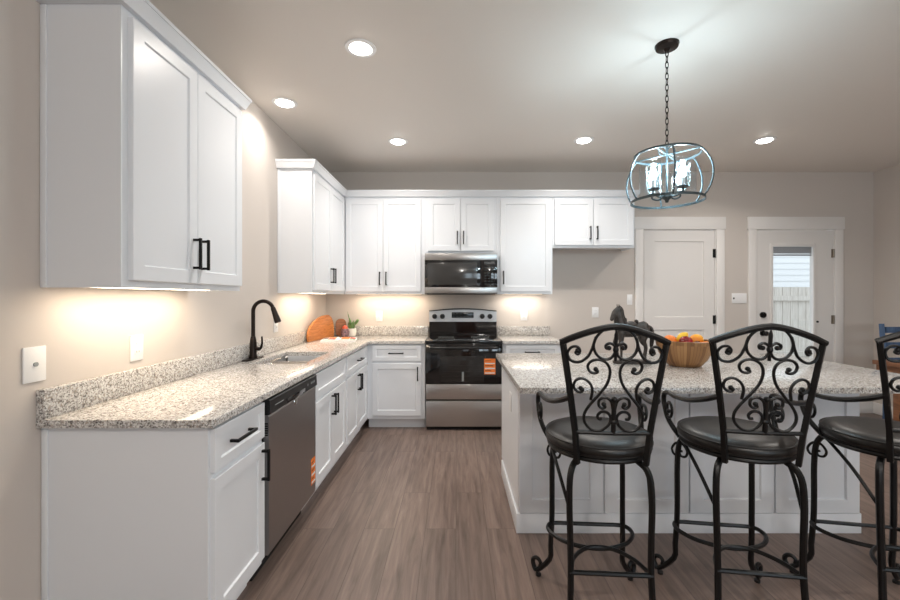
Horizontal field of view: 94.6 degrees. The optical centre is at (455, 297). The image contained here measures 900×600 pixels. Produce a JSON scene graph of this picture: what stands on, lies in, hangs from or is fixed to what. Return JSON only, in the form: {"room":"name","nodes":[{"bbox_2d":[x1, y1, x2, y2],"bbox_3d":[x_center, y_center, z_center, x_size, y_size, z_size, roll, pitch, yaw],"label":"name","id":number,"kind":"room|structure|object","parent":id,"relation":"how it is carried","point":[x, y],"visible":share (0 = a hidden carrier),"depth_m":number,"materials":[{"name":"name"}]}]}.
{"room":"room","nodes":[
{"label":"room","id":0,"kind":"room"},
{"bbox_2d":[0,0,325,599],"bbox_3d":[-1.600,-0.060,0.845,0.140,2.840,8.370,0,0,0],"label":"wall","id":1,"kind":"structure","parent":0,"point":[86,333],"depth_m":1.56,"materials":[{"name":"beige paint"}]},
{"bbox_2d":[22,345,45,383],"bbox_3d":[-1.524,0.242,1.503,0.011,0.128,0.082,0,0,0],"label":"light switch","id":2,"kind":"object","parent":1,"relation":"attached to","point":[33,358],"visible":1,"depth_m":1.50,"materials":[{"name":"white plastic"}]},
{"bbox_2d":[130,334,142,361],"bbox_3d":[-1.525,0.240,1.985,0.009,0.122,0.078,0,0,0],"label":"wall outlet","id":3,"kind":"object","parent":1,"relation":"attached to","point":[136,341],"visible":1,"depth_m":1.98,"materials":[{"name":"white plastic"}]},
{"bbox_2d":[135,340,139,354],"bbox_3d":[-1.523,0.240,1.985,0.002,0.068,0.034,0,0,0],"label":"receptacle","id":4,"kind":"object","parent":3,"relation":"attached to","point":[137,342],"depth_m":1.98,"materials":[{"name":"white plastic"}]},
{"bbox_2d":[40,4,241,290],"bbox_3d":[-1.353,-0.562,1.946,0.350,1.050,0.847,0,0,0],"label":"upper cabinet","id":5,"kind":"object","parent":1,"relation":"attached to","point":[141,153],"visible":1,"depth_m":1.56,"materials":[{"name":"white paint"}]},
{"bbox_2d":[123,288,208,290],"bbox_3d":[-1.385,-0.046,1.940,0.050,0.016,0.720,0,0,0],"label":"light","id":6,"kind":"object","parent":5,"relation":"attached to","point":[123,288],"visible":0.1,"depth_m":1.97,"materials":[{"name":"white plastic"}]},
{"bbox_2d":[36,0,251,109],"bbox_3d":[-1.359,-1.115,1.950,0.341,0.068,0.934,0,0,0],"label":"crown molding","id":7,"kind":"structure","parent":1,"relation":"attached to","point":[145,11],"depth_m":1.79,"materials":[{"name":"white paint"}]},
{"bbox_2d":[36,330,306,419],"bbox_3d":[-1.514,0.391,3.184,0.030,0.110,3.348,0,0,0],"label":"backsplash","id":8,"kind":"structure","parent":1,"relation":"attached to","point":[53,401],"depth_m":1.96,"materials":[{"name":"beige stone"}]},
{"bbox_2d":[274,323,277,331],"bbox_3d":[-1.525,0.233,3.520,0.009,0.122,0.078,0,0,0],"label":"wall outlet","id":9,"kind":"object","parent":1,"relation":"attached to","point":[276,324],"visible":0.59,"depth_m":3.52,"materials":[{"name":"white plastic"}]},
{"bbox_2d":[277,169,344,293],"bbox_3d":[-1.353,-0.574,4.218,0.350,1.073,1.340,0,0,0],"label":"upper cabinet","id":10,"kind":"object","parent":1,"relation":"attached to","point":[310,212],"visible":0.98,"depth_m":3.56,"materials":[{"name":"white paint"}]},
{"bbox_2d":[275,159,640,197],"bbox_3d":[0.241,-1.138,4.183,3.660,0.068,1.050,0,0,-6],"label":"crown molding","id":11,"kind":"structure","parent":10,"relation":"on","point":[313,164],"depth_m":4.52,"materials":[{"name":"white paint"}]},
{"bbox_2d":[149,0,899,171],"bbox_3d":[1.695,-1.530,0.845,6.730,0.100,8.370,0,0,0],"label":"ceiling","id":12,"kind":"structure","parent":0,"point":[469,85],"depth_m":2.80,"materials":[{"name":"white paint"}]},
{"bbox_2d":[272,97,297,108],"bbox_3d":[-1.300,-1.468,3.150,0.184,0.021,0.184,0,0,0],"label":"recessed light","id":13,"kind":"object","parent":12,"relation":"in","point":[283,102],"visible":1,"depth_m":3.12,"materials":[{"name":"white plastic"}]},
{"bbox_2d":[276,99,292,107],"bbox_3d":[-1.300,-1.468,3.150,0.122,0.021,0.122,0,0,0],"label":"diffuser","id":14,"kind":"object","parent":13,"relation":"attached to","point":[283,103],"depth_m":3.13,"materials":[{"name":"white plastic"}]},
{"bbox_2d":[345,38,375,57],"bbox_3d":[-0.565,-1.468,2.460,0.184,0.021,0.184,0,0,0],"label":"recessed light","id":15,"kind":"object","parent":12,"relation":"in","point":[358,47],"visible":1,"depth_m":2.44,"materials":[{"name":"white plastic"}]},
{"bbox_2d":[350,42,370,54],"bbox_3d":[-0.565,-1.468,2.460,0.122,0.021,0.122,0,0,0],"label":"diffuser","id":16,"kind":"object","parent":15,"relation":"attached to","point":[356,48],"depth_m":2.44,"materials":[{"name":"white plastic"}]},
{"bbox_2d":[388,138,407,144],"bbox_3d":[-0.550,-1.468,3.930,0.184,0.021,0.184,0,0,0],"label":"recessed light","id":17,"kind":"object","parent":12,"relation":"in","point":[395,141],"visible":1,"depth_m":3.90,"materials":[{"name":"white plastic"}]},
{"bbox_2d":[391,139,403,144],"bbox_3d":[-0.550,-1.468,3.930,0.122,0.021,0.122,0,0,0],"label":"diffuser","id":18,"kind":"object","parent":17,"relation":"attached to","point":[393,141],"depth_m":3.91,"materials":[{"name":"white plastic"}]},
{"bbox_2d":[574,136,593,143],"bbox_3d":[1.200,-1.468,3.900,0.184,0.021,0.184,0,0,0],"label":"recessed light","id":19,"kind":"object","parent":12,"relation":"in","point":[586,139],"visible":1,"depth_m":3.87,"materials":[{"name":"white plastic"}]},
{"bbox_2d":[577,138,590,143],"bbox_3d":[1.200,-1.468,3.900,0.122,0.021,0.122,0,0,0],"label":"diffuser","id":20,"kind":"object","parent":19,"relation":"attached to","point":[579,140],"depth_m":3.88,"materials":[{"name":"white plastic"}]},
{"bbox_2d":[626,38,714,208],"bbox_3d":[1.235,-1.018,2.430,0.483,0.923,0.469,0,0,0],"label":"pendant lamp","id":21,"kind":"object","parent":12,"relation":"hanging from","point":[665,46],"visible":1,"depth_m":2.40,"materials":[{"name":"brown metal"}]},
{"bbox_2d":[753,136,776,143],"bbox_3d":[2.900,-1.468,3.900,0.184,0.021,0.184,0,0,0],"label":"recessed light","id":22,"kind":"object","parent":12,"relation":"in","point":[763,140],"visible":1,"depth_m":3.87,"materials":[{"name":"white plastic"}]},
{"bbox_2d":[757,138,772,143],"bbox_3d":[2.900,-1.468,3.900,0.122,0.021,0.122,0,0,0],"label":"diffuser","id":23,"kind":"object","parent":22,"relation":"attached to","point":[761,140],"depth_m":3.88,"materials":[{"name":"white plastic"}]},
{"bbox_2d":[237,413,899,599],"bbox_3d":[1.695,1.410,0.845,6.730,0.100,8.370,0,0,0],"label":"floor","id":24,"kind":"structure","parent":0,"point":[403,513],"depth_m":2.28,"materials":[{"name":"wood"}]},
{"bbox_2d":[41,402,269,599],"bbox_3d":[-1.194,0.918,1.744,0.668,0.883,0.432,0,0,0],"label":"base cabinet","id":25,"kind":"object","parent":24,"relation":"on","point":[127,513],"visible":0.93,"depth_m":1.53,"materials":[{"name":"white paint"}]},
{"bbox_2d":[249,374,316,580],"bbox_3d":[-1.189,0.922,2.304,0.618,0.876,0.664,0,0,0],"label":"dishwasher","id":26,"kind":"object","parent":24,"relation":"on","point":[289,437],"visible":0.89,"depth_m":2.20,"materials":[{"name":"silver metal"}]},
{"bbox_2d":[287,356,345,508],"bbox_3d":[-1.194,0.918,3.026,0.668,0.883,0.752,0,0,0],"label":"base cabinet","id":27,"kind":"object","parent":24,"relation":"on","point":[330,389],"visible":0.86,"depth_m":2.97,"materials":[{"name":"white paint"}]},
{"bbox_2d":[335,345,366,462],"bbox_3d":[-1.194,0.918,3.845,0.668,0.883,0.882,0,0,0],"label":"base cabinet","id":28,"kind":"object","parent":24,"relation":"on","point":[356,362],"visible":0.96,"depth_m":3.74,"materials":[{"name":"white paint"}]},
{"bbox_2d":[36,335,428,427],"bbox_3d":[-0.925,0.461,3.200,1.207,0.030,3.379,0,0,0],"label":"countertop","id":29,"kind":"structure","parent":28,"relation":"on","point":[208,399],"depth_m":1.93,"materials":[{"name":"beige stone"}]},
{"bbox_2d":[242,299,280,361],"bbox_3d":[-1.380,0.229,3.000,0.232,0.431,0.250,0,0,0],"label":"kitchen faucet","id":30,"kind":"object","parent":29,"relation":"on","point":[253,348],"visible":1,"depth_m":2.99,"materials":[{"name":"brown metal"}]},
{"bbox_2d":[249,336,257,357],"bbox_3d":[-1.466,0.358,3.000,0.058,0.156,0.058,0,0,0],"label":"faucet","id":31,"kind":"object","parent":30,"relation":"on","point":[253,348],"depth_m":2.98,"materials":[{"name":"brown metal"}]},
{"bbox_2d":[263,356,308,363],"bbox_3d":[-1.212,0.577,3.090,0.401,0.200,0.644,0,0,0],"label":"sink","id":32,"kind":"object","parent":29,"relation":"in","point":[282,360],"visible":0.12,"depth_m":3.09,"materials":[{"name":"silver metal"}]},
{"bbox_2d":[306,315,333,341],"bbox_3d":[-1.441,0.318,4.417,0.045,0.253,0.581,0,0,8],"label":"cutting board","id":33,"kind":"object","parent":29,"relation":"on","point":[322,327],"visible":0.99,"depth_m":4.40,"materials":[{"name":"brown wood"}]},
{"bbox_2d":[320,337,356,341],"bbox_3d":[-1.215,0.434,4.315,0.344,0.024,0.270,0,0,-10],"label":"open magazine","id":34,"kind":"object","parent":29,"relation":"on","point":[330,339],"visible":1,"depth_m":4.21,"materials":[{"name":"white paper"}]},
{"bbox_2d":[335,319,345,335],"bbox_3d":[-1.322,0.344,4.768,0.120,0.201,0.037,0,0,-21],"label":"cutting board","id":35,"kind":"object","parent":29,"relation":"on","point":[340,323],"visible":0.71,"depth_m":4.75,"materials":[{"name":"brown wood"}]},
{"bbox_2d":[340,325,349,336],"bbox_3d":[-1.245,0.379,4.655,0.100,0.133,0.100,0,0,0],"label":"jar","id":36,"kind":"object","parent":29,"relation":"on","point":[345,331],"visible":0.89,"depth_m":4.62,"materials":[{"name":"ceramic"}]},
{"bbox_2d":[348,314,358,335],"bbox_3d":[-1.195,0.304,4.784,0.132,0.283,0.110,0,0,30],"label":"potted plant","id":37,"kind":"object","parent":29,"relation":"on","point":[351,325],"visible":0.98,"depth_m":4.77,"materials":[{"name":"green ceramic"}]},
{"bbox_2d":[367,343,425,426],"bbox_3d":[-0.618,0.918,4.559,0.595,0.883,0.658,0,0,0],"label":"base cabinet","id":38,"kind":"object","parent":24,"relation":"on","point":[396,373],"visible":0.98,"depth_m":4.28,"materials":[{"name":"white paint"}]},
{"bbox_2d":[426,308,501,428],"bbox_3d":[0.080,0.743,4.526,0.784,1.235,0.702,0,0,0],"label":"electric range","id":39,"kind":"object","parent":24,"relation":"on","point":[464,371],"visible":1,"depth_m":4.24,"materials":[{"name":"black metal"}]},
{"bbox_2d":[426,399,500,399],"bbox_3d":[0.080,0.897,4.572,0.776,0.865,0.600,0,0,0],"label":"range","id":40,"kind":"object","parent":39,"relation":"in","point":[426,399],"depth_m":4.27,"materials":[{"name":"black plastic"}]},
{"bbox_2d":[426,336,501,342],"bbox_3d":[0.080,0.453,4.530,0.784,0.022,0.564,0,0,0],"label":"cooktop","id":41,"kind":"object","parent":39,"relation":"in","point":[431,339],"depth_m":4.37,"materials":[{"name":"black glass"}]},
{"bbox_2d":[501,344,560,399],"bbox_3d":[0.784,0.918,4.559,0.605,0.883,0.658,0,0,0],"label":"base cabinet","id":42,"kind":"object","parent":24,"relation":"on","point":[506,348],"visible":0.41,"depth_m":4.27,"materials":[{"name":"white paint"}]},
{"bbox_2d":[497,336,559,343],"bbox_3d":[0.791,0.461,4.572,0.627,0.030,0.634,0,0,0],"label":"countertop","id":43,"kind":"structure","parent":42,"relation":"on","point":[505,339],"depth_m":4.30,"materials":[{"name":"beige stone"}]},
{"bbox_2d":[531,323,670,599],"bbox_3d":[0.605,0.727,1.768,0.507,1.266,0.561,0,0,4],"label":"bar stool","id":44,"kind":"object","parent":24,"relation":"on","point":[611,440],"visible":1,"depth_m":1.58,"materials":[{"name":"black metal"}]},
{"bbox_2d":[501,367,860,532],"bbox_3d":[1.343,0.918,2.827,1.989,0.883,0.886,0,0,0],"label":"kitchen island","id":45,"kind":"object","parent":24,"relation":"on","point":[525,461],"visible":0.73,"depth_m":2.39,"materials":[{"name":"white paint"}]},
{"bbox_2d":[509,391,511,411],"bbox_3d":[0.357,0.680,2.720,0.005,0.120,0.070,0,0,0],"label":"outlet","id":46,"kind":"object","parent":45,"relation":"attached to","point":[510,392],"depth_m":2.70,"materials":[{"name":"white plastic"}]},
{"bbox_2d":[496,353,899,393],"bbox_3d":[1.459,0.461,2.688,2.282,0.030,1.265,0,0,0],"label":"island countertop","id":47,"kind":"structure","parent":45,"relation":"on","point":[530,373],"depth_m":2.37,"materials":[{"name":"beige stone"}]},
{"bbox_2d":[610,305,653,363],"bbox_3d":[1.192,0.245,2.816,0.314,0.400,0.114,0,0,-3],"label":"horse figurine","id":48,"kind":"object","parent":47,"relation":"on","point":[617,314],"visible":0.59,"depth_m":2.78,"materials":[{"name":"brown metal"}]},
{"bbox_2d":[656,337,710,367],"bbox_3d":[1.496,0.361,2.720,0.342,0.168,0.342,0,0,0],"label":"fruit bowl","id":49,"kind":"object","parent":47,"relation":"on","point":[680,354],"visible":0.68,"depth_m":2.59,"materials":[{"name":"brown wood"}]},
{"bbox_2d":[665,335,676,341],"bbox_3d":[1.406,0.286,2.729,0.084,0.079,0.084,0,0,26],"label":"orange","id":50,"kind":"object","parent":49,"relation":"in","point":[670,337],"visible":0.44,"depth_m":2.70,"materials":[{"name":"orange food"}]},
{"bbox_2d":[676,332,687,341],"bbox_3d":[1.498,0.268,2.747,0.071,0.076,0.064,0,0,27],"label":"lemon","id":51,"kind":"object","parent":49,"relation":"in","point":[682,334],"visible":0.47,"depth_m":2.73,"materials":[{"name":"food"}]},
{"bbox_2d":[679,336,692,341],"bbox_3d":[1.469,0.282,2.652,0.082,0.078,0.081,0,0,10],"label":"apple","id":52,"kind":"object","parent":49,"relation":"in","point":[684,338],"visible":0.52,"depth_m":2.63,"materials":[{"name":"red food"}]},
{"bbox_2d":[690,334,703,341],"bbox_3d":[1.561,0.280,2.700,0.094,0.082,0.072,0,0,-12],"label":"mango","id":53,"kind":"object","parent":49,"relation":"in","point":[696,337],"visible":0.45,"depth_m":2.67,"materials":[{"name":"orange food"}]},
{"bbox_2d":[655,323,828,599],"bbox_3d":[1.189,0.727,1.768,0.507,1.266,0.561,0,0,8],"label":"bar stool","id":54,"kind":"object","parent":24,"relation":"on","point":[722,437],"visible":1,"depth_m":1.59,"materials":[{"name":"black metal"}]},
{"bbox_2d":[782,331,899,599],"bbox_3d":[1.837,0.727,1.768,0.507,1.266,0.561,0,0,10],"label":"bar stool","id":55,"kind":"object","parent":24,"relation":"on","point":[878,437],"visible":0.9,"depth_m":1.73,"materials":[{"name":"black metal"}]},
{"bbox_2d":[872,360,899,420],"bbox_3d":[4.420,0.979,3.270,0.840,0.762,1.440,0,0,0],"label":"dining table","id":56,"kind":"object","parent":24,"relation":"on","point":[891,367],"visible":0.48,"depth_m":3.80,"materials":[{"name":"brown wood"}]},
{"bbox_2d":[879,324,899,418],"bbox_3d":[4.660,0.817,4.152,0.440,1.088,0.475,0,0,0],"label":"dining chair","id":57,"kind":"object","parent":24,"relation":"on","point":[882,329],"visible":0.41,"depth_m":4.34,"materials":[{"name":"blue paint"}]},
{"bbox_2d":[326,172,873,401],"bbox_3d":[1.695,-0.060,4.960,6.450,2.840,0.140,0,0,0],"label":"wall","id":58,"kind":"structure","parent":0,"point":[582,280],"depth_m":4.89,"materials":[{"name":"beige paint"}]},
{"bbox_2d":[376,311,381,320],"bbox_3d":[-0.905,0.220,4.885,0.078,0.122,0.009,0,0,0],"label":"wall outlet","id":59,"kind":"object","parent":58,"relation":"attached to","point":[378,313],"visible":1,"depth_m":4.88,"materials":[{"name":"white plastic"}]},
{"bbox_2d":[334,326,427,335],"bbox_3d":[-0.927,0.391,4.874,1.204,0.110,0.030,0,0,0],"label":"backsplash","id":60,"kind":"structure","parent":58,"relation":"attached to","point":[360,330],"depth_m":4.86,"materials":[{"name":"beige stone"}]},
{"bbox_2d":[345,197,424,293],"bbox_3d":[-0.780,-0.574,4.695,0.880,1.073,0.386,0,0,0],"label":"upper cabinet","id":61,"kind":"object","parent":58,"relation":"attached to","point":[385,236],"visible":0.95,"depth_m":4.55,"materials":[{"name":"white paint"}]},
{"bbox_2d":[425,197,496,252],"bbox_3d":[0.053,-0.796,4.695,0.785,0.628,0.386,0,0,0],"label":"upper cabinet","id":62,"kind":"object","parent":58,"relation":"attached to","point":[452,224],"visible":0.93,"depth_m":4.55,"materials":[{"name":"white paint"}]},
{"bbox_2d":[425,253,496,294],"bbox_3d":[0.054,-0.256,4.676,0.783,0.443,0.424,0,0,0],"label":"microwave oven","id":63,"kind":"object","parent":62,"relation":"attached to","point":[445,273],"visible":1,"depth_m":4.47,"materials":[{"name":"silver metal"}]},
{"bbox_2d":[497,326,549,335],"bbox_3d":[0.790,0.391,4.874,0.619,0.110,0.030,0,0,0],"label":"backsplash","id":64,"kind":"structure","parent":58,"relation":"attached to","point":[501,330],"depth_m":4.86,"materials":[{"name":"beige stone"}]},
{"bbox_2d":[521,310,526,320],"bbox_3d":[0.800,0.210,4.885,0.078,0.122,0.009,0,0,0],"label":"wall outlet","id":65,"kind":"object","parent":58,"relation":"attached to","point":[523,312],"visible":1,"depth_m":4.88,"materials":[{"name":"white plastic"}]},
{"bbox_2d":[497,197,551,293],"bbox_3d":[0.753,-0.574,4.695,0.611,1.073,0.386,0,0,0],"label":"upper cabinet","id":66,"kind":"object","parent":58,"relation":"attached to","point":[524,224],"visible":0.94,"depth_m":4.55,"materials":[{"name":"white paint"}]},
{"bbox_2d":[552,197,633,250],"bbox_3d":[1.511,-0.828,4.695,0.900,0.565,0.386,0,0,0],"label":"upper cabinet","id":67,"kind":"object","parent":58,"relation":"attached to","point":[578,223],"visible":0.96,"depth_m":4.55,"materials":[{"name":"white paint"}]},
{"bbox_2d":[592,307,598,317],"bbox_3d":[1.640,0.175,4.885,0.078,0.122,0.009,0,0,0],"label":"wall outlet","id":68,"kind":"object","parent":58,"relation":"attached to","point":[595,310],"visible":1,"depth_m":4.88,"materials":[{"name":"white plastic"}]},
{"bbox_2d":[627,294,631,304],"bbox_3d":[2.045,0.025,4.885,0.062,0.122,0.009,0,0,0],"label":"light switch","id":69,"kind":"object","parent":58,"relation":"attached to","point":[629,296],"visible":1,"depth_m":4.88,"materials":[{"name":"white plastic"}]},
{"bbox_2d":[634,217,725,352],"bbox_3d":[2.630,0.206,4.898,1.072,2.307,0.184,0,0,0],"label":"door","id":70,"kind":"structure","parent":58,"relation":"in","point":[680,274],"depth_m":4.89,"materials":[{"name":"white paint"}]},
{"bbox_2d":[732,293,746,302],"bbox_3d":[3.335,0.010,4.885,0.175,0.118,0.009,0,0,0],"label":"light switch","id":71,"kind":"object","parent":58,"relation":"attached to","point":[736,297],"visible":1,"depth_m":4.88,"materials":[{"name":"white plastic"}]},
{"bbox_2d":[773,247,811,255],"bbox_3d":[3.965,-0.545,4.898,0.452,0.106,0.014,0,0,0],"label":"raised blind","id":72,"kind":"object","parent":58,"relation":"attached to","point":[777,251],"depth_m":4.89,"materials":[{"name":"grey fabric"}]},
{"bbox_2d":[747,217,844,363],"bbox_3d":[3.993,0.206,4.897,1.137,2.307,0.186,0,0,0],"label":"door","id":73,"kind":"structure","parent":58,"relation":"in","point":[825,248],"depth_m":4.89,"materials":[{"name":"white paint"}]},
{"bbox_2d":[860,402,872,412],"bbox_3d":[4.737,1.295,4.882,0.333,0.130,0.016,0,0,0],"label":"baseboard","id":74,"kind":"structure","parent":58,"relation":"attached to","point":[865,407],"depth_m":4.87,"materials":[{"name":"white paint"}]},
{"bbox_2d":[874,164,899,406],"bbox_3d":[4.990,-0.060,0.845,0.140,2.840,8.370,0,0,0],"label":"wall","id":75,"kind":"structure","parent":0,"point":[887,180],"depth_m":4.74,"materials":[{"name":"beige paint"}]},
{"bbox_2d":[873,402,892,417],"bbox_3d":[4.912,1.295,0.845,0.016,0.130,8.090,0,0,0],"label":"baseboard","id":76,"kind":"structure","parent":75,"relation":"attached to","point":[877,407],"depth_m":4.82,"materials":[{"name":"white paint"}]},
{"label":"outside","id":77,"kind":"structure","parent":0,"visible":0},
{"bbox_3d":[9.000,1.545,11.520,18.000,0.130,12.960,0,0,0],"label":"ground","id":78,"kind":"structure","parent":77,"visible":0},
{"bbox_2d":[773,287,809,357],"bbox_3d":[6.150,0.640,7.987,6.300,1.680,0.065,0,0,0],"label":"fence","id":79,"kind":"object","parent":78,"relation":"on","point":[791,305],"visible":0.07,"depth_m":8.00,"materials":[{"name":"white wood"}]},
{"bbox_2d":[773,256,809,286],"bbox_3d":[9.500,-1.220,12.635,11.000,5.400,0.330,0,0,0],"label":"house","id":80,"kind":"structure","parent":78,"relation":"on","point":[788,271],"depth_m":12.48,"materials":[{"name":"white"}]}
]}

